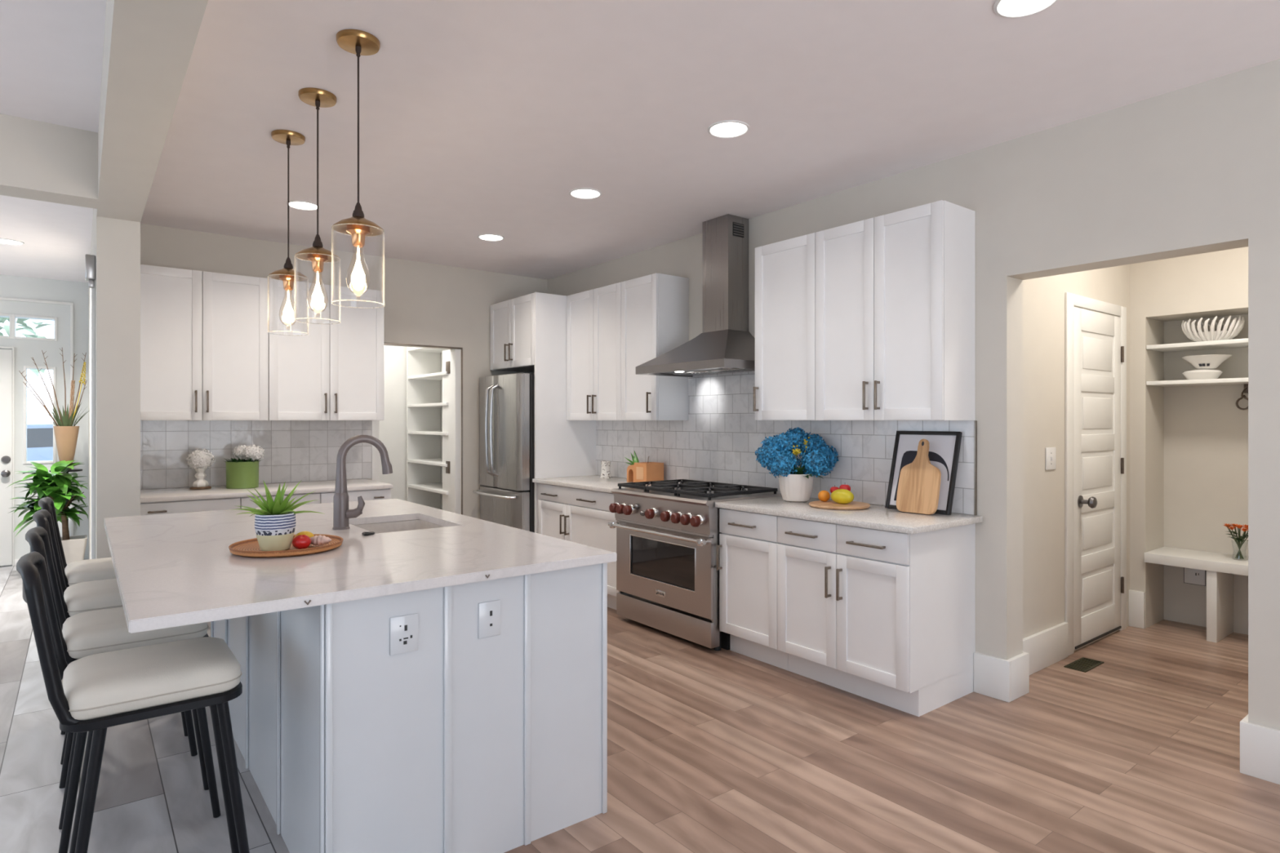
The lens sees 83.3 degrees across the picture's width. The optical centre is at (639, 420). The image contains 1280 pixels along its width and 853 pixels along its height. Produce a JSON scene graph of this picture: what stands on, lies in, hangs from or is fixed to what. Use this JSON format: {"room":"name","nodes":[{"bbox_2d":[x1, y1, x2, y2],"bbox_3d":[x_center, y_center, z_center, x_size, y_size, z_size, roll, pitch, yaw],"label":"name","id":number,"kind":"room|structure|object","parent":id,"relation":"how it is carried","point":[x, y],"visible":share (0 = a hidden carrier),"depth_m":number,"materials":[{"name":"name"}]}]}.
{"room":"kitchen","nodes":[
{"label":"kitchen","id":0,"kind":"room"},
{"bbox_2d":[0,274,88,566],"bbox_3d":[-7.114,0.002,5.945,4.068,2.737,0.120,0,0,-38],"label":"wall","id":1,"kind":"structure","parent":0,"point":[77,293],"depth_m":6.98,"materials":[{"name":"paint"}]},
{"bbox_2d":[0,349,12,565],"bbox_3d":[-6.253,0.346,6.475,0.918,2.023,0.099,0,0,-38],"label":"door","id":2,"kind":"structure","parent":1,"relation":"in","point":[6,355],"depth_m":6.74,"materials":[{"name":"paint"}]},
{"bbox_2d":[0,313,12,338],"bbox_3d":[-6.298,-0.886,6.531,0.920,0.231,0.068,0,0,-38],"label":"window","id":3,"kind":"structure","parent":1,"relation":"in","point":[10,336],"depth_m":6.78,"materials":[{"name":"paint"}]},
{"bbox_2d":[12,314,57,341],"bbox_3d":[-5.807,-0.886,6.913,0.333,0.231,0.068,0,0,-38],"label":"window","id":4,"kind":"structure","parent":1,"relation":"in","point":[13,315],"depth_m":6.88,"materials":[{"name":"paint"}]},
{"bbox_2d":[0,297,73,565],"bbox_3d":[-6.169,0.107,6.588,1.550,2.525,0.025,0,0,-38],"label":"trim","id":5,"kind":"structure","parent":1,"relation":"attached to","point":[14,561],"depth_m":6.79,"materials":[{"name":"paint"}]},
{"bbox_2d":[22,365,56,463],"bbox_3d":[-5.779,-0.052,6.935,0.242,0.932,0.068,0,0,-38],"label":"window","id":6,"kind":"structure","parent":1,"relation":"in","point":[24,367],"depth_m":6.86,"materials":[{"name":"paint"}]},
{"bbox_2d":[0,113,97,208],"bbox_3d":[-4.239,-1.208,2.249,4.068,0.317,0.195,0,0,-38],"label":"wall header","id":7,"kind":"structure","parent":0,"point":[40,161],"depth_m":3.31,"materials":[{"name":"paint"}]},
{"bbox_2d":[88,208,140,559],"bbox_3d":[-4.059,0.002,5.481,0.185,2.737,4.363,0,0,-38],"label":"wall","id":8,"kind":"structure","parent":0,"point":[115,245],"depth_m":3.76,"materials":[{"name":"paint"}]},
{"bbox_2d":[84,253,95,288],"bbox_3d":[-2.937,-0.795,3.848,0.044,0.170,0.080,0,0,-38],"label":"door chime","id":9,"kind":"object","parent":8,"relation":"attached to","point":[90,260],"visible":1,"depth_m":3.82,"materials":[{"name":"metal"}]},
{"bbox_2d":[91,280,95,559],"bbox_3d":[-3.027,0.060,3.980,0.028,1.820,0.140,0,0,-38],"label":"trim","id":10,"kind":"structure","parent":8,"relation":"attached to","point":[93,290],"depth_m":3.94,"materials":[{"name":"paint"}]},
{"bbox_2d":[140,223,546,519],"bbox_3d":[-2.253,0.002,6.019,3.327,2.737,0.130,0,0,-38],"label":"wall","id":11,"kind":"structure","parent":0,"point":[426,304],"depth_m":6.20,"materials":[{"name":"paint"}]},
{"bbox_2d":[140,264,268,420],"bbox_3d":[-3.090,-0.513,5.056,0.819,1.027,0.362,0,0,-38],"label":"upper cabinet","id":12,"kind":"object","parent":11,"relation":"attached to","point":[204,335],"visible":0.91,"depth_m":4.94,"materials":[{"name":"paint"}]},
{"bbox_2d":[140,420,371,489],"bbox_3d":[-2.872,0.239,5.449,1.650,0.479,0.009,0,0,-38],"label":"tiled wall","id":13,"kind":"structure","parent":11,"relation":"attached to","point":[295,451],"depth_m":5.45,"materials":[{"name":"tile"}]},
{"bbox_2d":[268,278,383,420],"bbox_3d":[-2.439,-0.513,5.563,0.825,1.027,0.362,0,0,-38],"label":"upper cabinet","id":14,"kind":"object","parent":11,"relation":"attached to","point":[334,371],"visible":0.93,"depth_m":5.43,"materials":[{"name":"paint"}]},
{"bbox_2d":[371,420,379,481],"bbox_3d":[-2.235,0.363,6.026,0.060,2.013,0.142,0,0,-38],"label":"trim","id":15,"kind":"structure","parent":11,"relation":"attached to","point":[375,424],"depth_m":5.97,"materials":[{"name":"paint"}]},
{"bbox_2d":[383,342,462,515],"bbox_3d":[-1.885,0.359,6.228,0.741,2.022,0.014,0,0,-38],"label":"trim","id":16,"kind":"structure","parent":11,"relation":"attached to","point":[393,344],"depth_m":6.44,"materials":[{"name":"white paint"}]},
{"bbox_2d":[442,348,460,514],"bbox_3d":[-1.719,0.364,6.546,0.060,2.012,0.295,0,0,-38],"label":"trim","id":17,"kind":"structure","parent":11,"relation":"attached to","point":[451,357],"depth_m":6.49,"materials":[{"name":"paint"}]},
{"bbox_2d":[379,345,406,501],"bbox_3d":[-2.651,0.002,7.237,1.500,2.737,0.120,0,0,-38],"label":"wall","id":18,"kind":"structure","parent":0,"point":[393,429],"depth_m":7.30,"materials":[{"name":"paint"}]},
{"bbox_2d":[440,352,442,509],"bbox_3d":[-1.742,0.002,7.184,0.130,2.737,1.080,0,0,-38],"label":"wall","id":19,"kind":"structure","parent":0,"point":[441,353],"depth_m":7.50,"materials":[{"name":"paint"}]},
{"bbox_2d":[0,0,1279,282],"bbox_3d":[-1.074,-1.427,3.092,10.100,0.120,12.200,0,0,-38],"label":"ceiling","id":20,"kind":"structure","parent":0,"point":[477,117],"depth_m":3.06,"materials":[{"name":"paint"}]},
{"bbox_2d":[0,238,24,244],"bbox_3d":[-4.825,-1.363,5.495,0.196,0.007,0.196,0,0,-38],"label":"recessed light","id":21,"kind":"object","parent":20,"relation":"in","point":[4,241],"visible":1,"depth_m":5.50,"materials":[{"name":"white plastic"}]},
{"bbox_2d":[96,0,208,222],"bbox_3d":[-0.376,-1.208,0.745,0.185,0.317,7.637,0,0,-38],"label":"ceiling beam","id":22,"kind":"structure","parent":20,"relation":"attached to","point":[148,45],"depth_m":2.31,"materials":[{"name":"paint"}]},
{"bbox_2d":[267,129,309,336],"bbox_3d":[-1.688,-0.891,3.457,0.180,0.951,0.180,0,0,-38],"label":"pendant light","id":23,"kind":"object","parent":20,"relation":"hanging from","point":[286,274],"visible":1,"depth_m":3.44,"materials":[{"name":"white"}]},
{"bbox_2d":[279,274,297,290],"bbox_3d":[-1.688,-0.664,3.457,0.080,0.078,0.080,0,0,-38],"label":"socket","id":24,"kind":"object","parent":23,"relation":"attached to","point":[288,281],"depth_m":3.44,"materials":[{"name":"gold metal"}]},
{"bbox_2d":[286,200,319,210],"bbox_3d":[-2.136,-1.363,4.571,0.196,0.007,0.196,0,0,-38],"label":"recessed light","id":25,"kind":"object","parent":20,"relation":"in","point":[301,205],"visible":0.86,"depth_m":4.56,"materials":[{"name":"white plastic"}]},
{"bbox_2d":[293,87,340,324],"bbox_3d":[-1.356,-0.891,3.031,0.180,0.951,0.180,0,0,-38],"label":"pendant light","id":26,"kind":"object","parent":20,"relation":"hanging from","point":[317,254],"visible":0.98,"depth_m":3.02,"materials":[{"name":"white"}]},
{"bbox_2d":[306,253,328,272],"bbox_3d":[-1.356,-0.664,3.031,0.080,0.078,0.080,0,0,-38],"label":"socket","id":27,"kind":"object","parent":26,"relation":"attached to","point":[317,260],"depth_m":3.01,"materials":[{"name":"gold metal"}]},
{"bbox_2d":[331,29,385,308],"bbox_3d":[-1.012,-0.891,2.589,0.180,0.951,0.180,0,0,-38],"label":"pendant light","id":28,"kind":"object","parent":20,"relation":"hanging from","point":[358,42],"visible":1,"depth_m":2.57,"materials":[{"name":"gold metal"}]},
{"bbox_2d":[346,223,369,247],"bbox_3d":[-1.012,-0.664,2.589,0.080,0.078,0.080,0,0,-38],"label":"socket","id":29,"kind":"object","parent":28,"relation":"attached to","point":[358,233],"depth_m":2.57,"materials":[{"name":"gold metal"}]},
{"bbox_2d":[477,233,504,240],"bbox_3d":[-1.110,-1.363,5.369,0.196,0.007,0.196,0,0,-38],"label":"recessed light","id":30,"kind":"object","parent":20,"relation":"in","point":[487,237],"visible":1,"depth_m":5.36,"materials":[{"name":"white plastic"}]},
{"bbox_2d":[568,187,601,199],"bbox_3d":[-0.328,-1.363,4.331,0.196,0.007,0.196,0,0,-38],"label":"recessed light","id":31,"kind":"object","parent":20,"relation":"in","point":[580,193],"visible":1,"depth_m":4.32,"materials":[{"name":"white plastic"}]},
{"bbox_2d":[707,120,749,137],"bbox_3d":[0.415,-1.363,3.376,0.196,0.007,0.196,0,0,-38],"label":"recessed light","id":32,"kind":"object","parent":20,"relation":"in","point":[727,128],"visible":1,"depth_m":3.37,"materials":[{"name":"white plastic"}]},
{"bbox_2d":[993,0,1057,17],"bbox_3d":[1.258,-1.363,2.340,0.196,0.007,0.196,0,0,-38],"label":"recessed light","id":33,"kind":"object","parent":20,"relation":"in","point":[1004,8],"visible":1,"depth_m":2.38,"materials":[{"name":"white plastic"}]},
{"bbox_2d":[0,558,1279,852],"bbox_3d":[-1.074,1.420,3.092,10.100,0.100,12.200,0,0,-38],"label":"floor","id":34,"kind":"structure","parent":0,"point":[709,750],"depth_m":2.84,"materials":[{"name":"brown wood"}]},
{"bbox_2d":[7,460,88,564],"bbox_3d":[-5.192,0.866,6.314,0.564,1.007,0.504,0,0,-38],"label":"potted plant","id":35,"kind":"object","parent":34,"relation":"on","point":[55,485],"visible":0.88,"depth_m":6.33,"materials":[{"name":"green plant"}]},
{"bbox_2d":[48,468,82,524],"bbox_3d":[-5.297,0.912,6.648,0.260,0.915,0.260,0,0,-38],"label":"plant stand","id":36,"kind":"object","parent":34,"relation":"on","point":[72,469],"visible":0.21,"depth_m":6.64,"materials":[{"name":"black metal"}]},
{"bbox_2d":[18,348,88,469],"bbox_3d":[-5.305,-0.110,6.594,0.435,1.130,0.404,0,0,12],"label":"potted plant","id":37,"kind":"object","parent":36,"relation":"on","point":[66,434],"visible":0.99,"depth_m":6.61,"materials":[{"name":"beige ceramic"}]},
{"bbox_2d":[38,497,115,734],"bbox_3d":[-2.457,0.860,3.347,0.523,1.024,0.360,0,0,-38],"label":"bar stool","id":38,"kind":"object","parent":34,"relation":"on","point":[97,569],"visible":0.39,"depth_m":3.19,"materials":[{"name":"fabric"}]},
{"bbox_2d":[32,509,197,788],"bbox_3d":[-2.094,0.860,2.888,0.523,1.024,0.360,0,0,-38],"label":"bar stool","id":39,"kind":"object","parent":34,"relation":"on","point":[83,597],"visible":0.44,"depth_m":2.74,"materials":[{"name":"black metal"}]},
{"bbox_2d":[25,526,221,852],"bbox_3d":[-1.734,0.860,2.433,0.523,1.024,0.360,0,0,-38],"label":"bar stool","id":40,"kind":"object","parent":34,"relation":"on","point":[82,634],"visible":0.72,"depth_m":2.32,"materials":[{"name":"black metal"}]},
{"bbox_2d":[16,551,249,852],"bbox_3d":[-1.367,0.860,1.978,0.523,1.024,0.360,0,0,-38],"label":"bar stool","id":41,"kind":"object","parent":34,"relation":"on","point":[93,694],"visible":1,"depth_m":1.89,"materials":[{"name":"beige fabric"}]},
{"bbox_2d":[140,497,239,627],"bbox_3d":[-3.080,0.940,4.858,0.588,0.860,0.687,0,0,-38],"label":"base cabinet","id":42,"kind":"object","parent":34,"relation":"on","point":[223,504],"visible":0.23,"depth_m":4.62,"materials":[{"name":"paint"}]},
{"bbox_2d":[140,479,392,502],"bbox_3d":[-2.682,0.494,5.165,1.595,0.030,0.668,0,0,-38],"label":"countertop","id":43,"kind":"structure","parent":42,"relation":"on","point":[148,495],"depth_m":4.96,"materials":[{"name":"stone"}]},
{"bbox_2d":[185,448,215,489],"bbox_3d":[-3.080,0.337,5.049,0.177,0.284,0.176,0,0,-38],"label":"sculpture","id":44,"kind":"object","parent":43,"relation":"on","point":[202,460],"visible":1,"depth_m":5.01,"materials":[{"name":"white ceramic"}]},
{"bbox_2d":[223,444,264,488],"bbox_3d":[-2.836,0.325,5.146,0.264,0.307,0.241,0,0,-38],"label":"planter","id":45,"kind":"object","parent":43,"relation":"on","point":[242,473],"visible":1,"depth_m":5.07,"materials":[{"name":"ceramic"}]},
{"bbox_2d":[240,493,319,508],"bbox_3d":[-2.661,0.940,5.208,0.498,0.860,0.649,0,0,-38],"label":"base cabinet","id":46,"kind":"object","parent":34,"relation":"on","point":[244,501],"visible":0.06,"depth_m":5.00,"materials":[{"name":"paint"}]},
{"bbox_2d":[320,488,391,503],"bbox_3d":[-2.254,0.940,5.501,0.498,0.860,0.687,0,0,-38],"label":"base cabinet","id":47,"kind":"object","parent":34,"relation":"on","point":[378,494],"visible":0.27,"depth_m":5.29,"materials":[{"name":"paint"}]},
{"bbox_2d":[210,562,607,852],"bbox_3d":[-1.131,0.928,3.058,0.940,0.883,2.104,0,0,-38],"label":"kitchen island","id":48,"kind":"object","parent":34,"relation":"on","point":[461,742],"visible":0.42,"depth_m":2.22,"materials":[{"name":"paint"}]},
{"bbox_2d":[103,498,617,633],"bbox_3d":[-1.292,0.471,2.924,1.374,0.030,2.197,0,0,-38],"label":"island countertop","id":49,"kind":"structure","parent":48,"relation":"on","point":[180,569],"depth_m":2.33,"materials":[{"name":"stone"}]},
{"bbox_2d":[228,533,343,557],"bbox_3d":[-1.246,0.443,2.547,0.364,0.026,0.364,0,0,-38],"label":"rattan tray","id":50,"kind":"object","parent":49,"relation":"on","point":[250,548],"visible":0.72,"depth_m":2.46,"materials":[{"name":"wicker"}]},
{"bbox_2d":[236,480,324,551],"bbox_3d":[-1.258,0.329,2.486,0.287,0.235,0.260,0,0,13],"label":"succulent plant","id":51,"kind":"object","parent":50,"relation":"on","point":[275,523],"visible":1,"depth_m":2.45,"materials":[{"name":"green plant"}]},
{"bbox_2d":[292,534,311,549],"bbox_3d":[-1.177,0.423,2.507,0.060,0.050,0.054,0,0,-38],"label":"tomato","id":52,"kind":"object","parent":50,"relation":"on","point":[301,541],"visible":0.98,"depth_m":2.49,"materials":[{"name":"food"}]},
{"bbox_2d":[310,534,332,545],"bbox_3d":[-1.136,0.425,2.556,0.080,0.037,0.048,0,0,-9],"label":"seashell","id":53,"kind":"object","parent":50,"relation":"on","point":[319,540],"visible":0.9,"depth_m":2.54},
{"bbox_2d":[332,435,392,529],"bbox_3d":[-1.176,0.259,3.067,0.245,0.395,0.084,0,0,-29],"label":"kitchen faucet","id":54,"kind":"object","parent":49,"relation":"on","point":[342,514],"visible":1,"depth_m":3.02,"materials":[{"name":"grey metal"}]},
{"bbox_2d":[353,519,444,533],"bbox_3d":[-1.076,0.590,3.220,0.415,0.205,0.555,0,0,-38],"label":"sink","id":55,"kind":"object","parent":49,"relation":"in","point":[409,525],"visible":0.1,"depth_m":3.46,"materials":[{"name":"metal"}]},
{"bbox_2d":[390,613,417,655],"bbox_3d":[-0.682,0.618,2.082,0.082,0.108,0.006,0,0,-38],"label":"power outlet","id":56,"kind":"object","parent":48,"relation":"attached to","point":[403,628],"visible":1,"depth_m":2.08,"materials":[{"name":"plastic"}]},
{"bbox_2d":[478,600,500,639],"bbox_3d":[-0.469,0.620,2.247,0.074,0.110,0.006,0,0,-38],"label":"power outlet","id":57,"kind":"object","parent":48,"relation":"attached to","point":[489,612],"visible":1,"depth_m":2.24,"materials":[{"name":"plastic"}]},
{"bbox_2d":[406,346,448,509],"bbox_3d":[-1.927,0.290,7.027,0.345,2.160,1.000,0,0,-38],"label":"pantry shelving","id":58,"kind":"object","parent":34,"relation":"on","point":[424,375],"visible":0.56,"depth_m":7.36,"materials":[{"name":"paint"}]},
{"bbox_2d":[472,373,534,532],"bbox_3d":[-0.977,0.475,6.391,0.816,1.730,0.786,0,0,-38],"label":"refrigerator","id":59,"kind":"object","parent":34,"relation":"on","point":[507,401],"visible":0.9,"depth_m":6.04,"materials":[{"name":"silver metal"}]},
{"bbox_2d":[489,292,595,533],"bbox_3d":[-0.892,0.155,6.450,0.648,2.430,0.838,0,0,-38],"label":"tall cabinet","id":60,"kind":"object","parent":34,"relation":"on","point":[528,332],"visible":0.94,"depth_m":6.09,"materials":[{"name":"paint"}]},
{"bbox_2d":[537,483,618,609],"bbox_3d":[-0.266,0.940,5.644,0.648,0.860,1.198,0,0,-38],"label":"base cabinet","id":61,"kind":"object","parent":34,"relation":"on","point":[580,516],"visible":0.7,"depth_m":5.42,"materials":[{"name":"paint"}]},
{"bbox_2d":[532,475,650,493],"bbox_3d":[-0.267,0.494,5.640,0.633,0.030,1.201,0,0,-38],"label":"countertop","id":62,"kind":"structure","parent":61,"relation":"on","point":[592,482],"depth_m":5.60,"materials":[{"name":"stone"}]},
{"bbox_2d":[600,461,611,478],"bbox_3d":[-0.285,0.409,5.986,0.094,0.140,0.094,0,0,-38],"label":"canister","id":63,"kind":"object","parent":62,"relation":"on","point":[605,473],"visible":1,"depth_m":5.95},
{"bbox_2d":[624,451,663,482],"bbox_3d":[0.016,0.356,5.581,0.172,0.246,0.321,0,0,-38],"label":"terracotta planter","id":64,"kind":"object","parent":62,"relation":"on","point":[637,471],"visible":0.93,"depth_m":5.48,"materials":[{"name":"orange ceramic"}]},
{"bbox_2d":[608,479,781,650],"bbox_3d":[0.350,0.901,4.756,0.724,0.938,0.948,0,0,-38],"label":"range cooker","id":65,"kind":"object","parent":34,"relation":"on","point":[668,532],"visible":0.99,"depth_m":4.51,"materials":[{"name":"metal"}]},
{"bbox_2d":[610,486,781,506],"bbox_3d":[0.360,0.483,4.763,0.680,0.030,0.948,0,0,-38],"label":"cooktop","id":66,"kind":"object","parent":65,"relation":"in","point":[673,498],"depth_m":4.51,"materials":[{"name":"metal"}]},
{"bbox_2d":[716,508,788,671],"bbox_3d":[0.828,0.940,4.238,0.648,0.860,0.444,0,0,-38],"label":"base cabinet","id":67,"kind":"object","parent":34,"relation":"on","point":[747,548],"visible":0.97,"depth_m":4.07,"materials":[{"name":"paint"}]},
{"bbox_2d":[777,515,975,716],"bbox_3d":[1.204,0.940,3.755,0.648,0.860,0.776,0,0,-38],"label":"base cabinet","id":68,"kind":"object","parent":34,"relation":"on","point":[887,618],"visible":1,"depth_m":3.50,"materials":[{"name":"paint"}]},
{"bbox_2d":[715,495,982,534],"bbox_3d":[1.077,0.494,3.911,0.633,0.030,1.272,0,0,-38],"label":"countertop","id":69,"kind":"structure","parent":68,"relation":"on","point":[875,517],"depth_m":3.63,"materials":[{"name":"stone"}]},
{"bbox_2d":[755,426,838,502],"bbox_3d":[0.928,0.259,4.274,0.474,0.440,0.308,0,0,21],"label":"potted flowers","id":70,"kind":"object","parent":69,"relation":"on","point":[796,482],"visible":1,"depth_m":4.21,"materials":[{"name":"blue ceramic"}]},
{"bbox_2d":[808,500,870,510],"bbox_3d":[1.105,0.470,3.995,0.330,0.018,0.330,0,0,-38],"label":"serving board","id":71,"kind":"object","parent":69,"relation":"on","point":[829,504],"visible":0.91,"depth_m":3.91,"materials":[{"name":"brown wood"}]},
{"bbox_2d":[817,490,830,502],"bbox_3d":[1.045,0.429,4.089,0.068,0.064,0.068,0,0,-38],"label":"orange","id":72,"kind":"object","parent":71,"relation":"on","point":[823,495],"visible":1,"depth_m":4.07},
{"bbox_2d":[831,488,853,503],"bbox_3d":[1.119,0.421,3.985,0.086,0.082,0.136,0,0,-44],"label":"mango","id":73,"kind":"object","parent":71,"relation":"on","point":[840,495],"visible":1,"depth_m":3.95,"materials":[{"name":"food"}]},
{"bbox_2d":[896,439,941,515],"bbox_3d":[1.448,0.287,3.726,0.105,0.383,0.224,0,0,-38],"label":"cutting board","id":74,"kind":"object","parent":69,"relation":"on","point":[919,481],"visible":1,"depth_m":3.71,"materials":[{"name":"brown wood"}]},
{"bbox_2d":[884,431,962,515],"bbox_3d":[1.490,0.267,3.797,0.130,0.421,0.364,0,0,-38],"label":"framed print","id":75,"kind":"object","parent":69,"relation":"on","point":[944,446],"visible":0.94,"depth_m":3.77,"materials":[{"name":"paper"}]},
{"bbox_2d":[1063,657,1104,672],"bbox_3d":[2.488,1.366,4.034,0.256,0.008,0.110,0,0,-38],"label":"floor vent","id":76,"kind":"object","parent":34,"relation":"in","point":[1084,664],"visible":1,"depth_m":4.02,"materials":[{"name":"metal"}]},
{"bbox_2d":[1144,546,1248,642],"bbox_3d":[3.693,1.119,4.532,0.380,0.503,0.777,0,0,-38],"label":"bench","id":77,"kind":"object","parent":34,"relation":"on","point":[1220,568],"visible":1,"depth_m":4.51,"materials":[{"name":"paint"}]},
{"bbox_2d":[1222,523,1248,560],"bbox_3d":[3.730,0.756,4.486,0.169,0.221,0.178,0,0,-38],"label":"flower vase","id":78,"kind":"object","parent":77,"relation":"on","point":[1245,528],"visible":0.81,"depth_m":4.48,"materials":[{"name":"clear glass"}]},
{"bbox_2d":[546,58,1279,730],"bbox_3d":[1.542,0.002,3.987,0.170,2.737,10.400,0,0,-38],"label":"wall","id":79,"kind":"structure","parent":0,"point":[1194,169],"depth_m":3.26,"materials":[{"name":"paint"}]},
{"bbox_2d":[566,282,621,420],"bbox_3d":[-0.278,-0.530,5.901,0.352,1.060,0.776,0,0,-38],"label":"upper cabinet","id":80,"kind":"object","parent":79,"relation":"attached to","point":[593,317],"visible":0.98,"depth_m":5.79,"materials":[{"name":"paint"}]},
{"bbox_2d":[621,273,688,420],"bbox_3d":[0.093,-0.530,5.423,0.352,1.060,0.430,0,0,-38],"label":"upper cabinet","id":81,"kind":"object","parent":79,"relation":"attached to","point":[655,307],"visible":0.99,"depth_m":5.29,"materials":[{"name":"paint"}]},
{"bbox_2d":[635,213,755,377],"bbox_3d":[0.445,-0.843,4.826,0.528,1.045,0.872,0,0,-38],"label":"range hood","id":82,"kind":"object","parent":79,"relation":"attached to","point":[725,344],"visible":0.92,"depth_m":4.81,"materials":[{"name":"metal"}]},
{"bbox_2d":[733,222,743,237],"bbox_3d":[0.658,-1.275,4.818,0.105,0.090,0.002,0,0,-38],"label":"vent grille","id":83,"kind":"object","parent":82,"relation":"attached to","point":[738,227],"depth_m":4.82,"materials":[{"name":"metal"}]},
{"bbox_2d":[753,232,815,420],"bbox_3d":[0.952,-0.530,4.319,0.352,1.060,0.459,0,0,-38],"label":"upper cabinet","id":84,"kind":"object","parent":79,"relation":"attached to","point":[784,388],"visible":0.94,"depth_m":4.23,"materials":[{"name":"paint"}]},
{"bbox_2d":[595,370,973,515],"bbox_3d":[0.656,0.065,4.979,0.009,0.829,3.384,0,0,-38],"label":"tiled wall","id":85,"kind":"structure","parent":79,"relation":"attached to","point":[720,438],"depth_m":4.93,"materials":[{"name":"tile"}]},
{"bbox_2d":[815,200,975,420],"bbox_3d":[1.327,-0.530,3.838,0.352,1.060,0.756,0,0,-38],"label":"upper cabinet","id":86,"kind":"object","parent":79,"relation":"attached to","point":[895,291],"visible":1,"depth_m":3.65,"materials":[{"name":"paint"}]},
{"bbox_2d":[973,420,977,515],"bbox_3d":[1.696,0.240,3.639,0.013,0.478,0.008,0,0,-38],"label":"trim","id":87,"kind":"structure","parent":79,"relation":"attached to","point":[975,421],"depth_m":3.64,"materials":[{"name":"grey metal"}]},
{"bbox_2d":[1240,714,1279,784],"bbox_3d":[3.575,1.270,1.373,0.214,0.200,3.779,0,0,-38],"label":"baseboard","id":88,"kind":"structure","parent":79,"relation":"attached to","point":[1260,745],"depth_m":2.75,"materials":[{"name":"paint"}]},
{"bbox_2d":[1022,264,1129,651],"bbox_3d":[2.528,0.002,4.316,1.790,2.737,0.130,0,0,-38],"label":"wall","id":89,"kind":"structure","parent":0,"point":[1043,298],"depth_m":4.05,"materials":[{"name":"paint"}]},
{"bbox_2d":[973,622,1067,702],"bbox_3d":[2.114,1.270,3.857,0.957,0.200,0.177,0,0,-38],"label":"baseboard","id":90,"kind":"structure","parent":89,"relation":"attached to","point":[999,678],"depth_m":3.61,"materials":[{"name":"paint"}]},
{"bbox_2d":[1045,447,1055,470],"bbox_3d":[2.322,0.215,4.062,0.125,0.125,0.016,0,0,-38],"label":"light switch","id":91,"kind":"object","parent":89,"relation":"attached to","point":[1050,451],"visible":1,"depth_m":4.06,"materials":[{"name":"white plastic"}]},
{"bbox_2d":[1064,292,1126,656],"bbox_3d":[2.837,0.312,4.465,0.920,2.115,0.014,0,0,-38],"label":"trim","id":92,"kind":"structure","parent":89,"relation":"attached to","point":[1071,300],"depth_m":4.21,"materials":[{"name":"paint"}]},
{"bbox_2d":[1074,306,1124,648],"bbox_3d":[2.877,0.340,4.441,0.756,2.020,0.099,0,0,-38],"label":"door","id":93,"kind":"structure","parent":89,"relation":"in","point":[1099,353],"depth_m":4.45,"materials":[{"name":"paint"}]},
{"bbox_2d":[1129,246,1248,635],"bbox_3d":[3.827,0.002,4.478,0.460,2.737,1.470,0,0,-38],"label":"wall","id":94,"kind":"structure","parent":0,"point":[1188,445],"depth_m":4.77,"materials":[{"name":"paint"}]},
{"bbox_2d":[1128,589,1144,628],"bbox_3d":[3.292,1.250,4.773,0.022,0.240,0.087,0,0,-38],"label":"baseboard","id":95,"kind":"structure","parent":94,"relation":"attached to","point":[1136,598],"depth_m":4.76,"materials":[{"name":"paint"}]},
{"bbox_2d":[1183,567,1205,586],"bbox_3d":[3.710,1.035,4.817,0.006,0.125,0.120,0,0,-38],"label":"power outlet","id":96,"kind":"object","parent":94,"relation":"attached to","point":[1193,576],"visible":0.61,"depth_m":4.82,"materials":[{"name":"white plastic"}]},
{"bbox_2d":[1146,337,1248,351],"bbox_3d":[3.708,-0.482,4.543,0.343,0.026,0.776,0,0,-38],"label":"wall shelf","id":97,"kind":"object","parent":94,"relation":"attached to","point":[1236,343],"visible":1,"depth_m":4.57,"materials":[{"name":"paint"}]},
{"bbox_2d":[1181,315,1244,342],"bbox_3d":[3.649,-0.571,4.593,0.320,0.152,0.319,0,0,-38],"label":"bowl","id":98,"kind":"object","parent":97,"relation":"on","point":[1188,328],"visible":0.87,"depth_m":4.50,"materials":[{"name":"white ceramic"}]},
{"bbox_2d":[1146,377,1248,386],"bbox_3d":[3.708,-0.245,4.543,0.343,0.026,0.776,0,0,-38],"label":"wall shelf","id":99,"kind":"object","parent":94,"relation":"attached to","point":[1228,380],"visible":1,"depth_m":4.57,"materials":[{"name":"paint"}]},
{"bbox_2d":[1182,368,1222,379],"bbox_3d":[3.617,-0.293,4.634,0.206,0.069,0.206,0,0,-38],"label":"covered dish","id":100,"kind":"object","parent":99,"relation":"on","point":[1202,374],"visible":0.84,"depth_m":4.57,"materials":[{"name":"white ceramic"}]},
{"bbox_2d":[1182,354,1231,369],"bbox_3d":[3.631,-0.370,4.616,0.256,0.084,0.256,0,0,-38],"label":"bowl","id":101,"kind":"object","parent":100,"relation":"on","point":[1210,361],"visible":0.94,"depth_m":4.55,"materials":[{"name":"white ceramic"}]},
{"bbox_2d":[1235,383,1248,409],"bbox_3d":[3.859,-0.142,4.579,0.064,0.181,0.112,0,0,-38],"label":"coat hook","id":102,"kind":"object","parent":94,"relation":"attached to","point":[1246,386],"visible":0.65,"depth_m":4.59,"materials":[{"name":"brown metal"}]},
{"label":"outside","id":103,"kind":"structure","parent":0,"visible":0},
{"bbox_3d":[-15.102,1.570,19.419,32.000,0.200,30.800,0,0,-38],"label":"ground","id":104,"kind":"structure","parent":103,"visible":0},
{"bbox_2d":[0,317,53,377],"bbox_3d":[-18.785,-1.838,19.536,4.592,6.625,4.406,0,0,-38],"label":"tree","id":105,"kind":"object","parent":104,"relation":"on","point":[20,321],"visible":0.23,"depth_m":20.79,"materials":[{"name":"green plant"}]},
{"bbox_2d":[26,423,53,461],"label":"window","id":106,"kind":"structure","parent":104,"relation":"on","point":[39,437],"depth_m":13.44,"materials":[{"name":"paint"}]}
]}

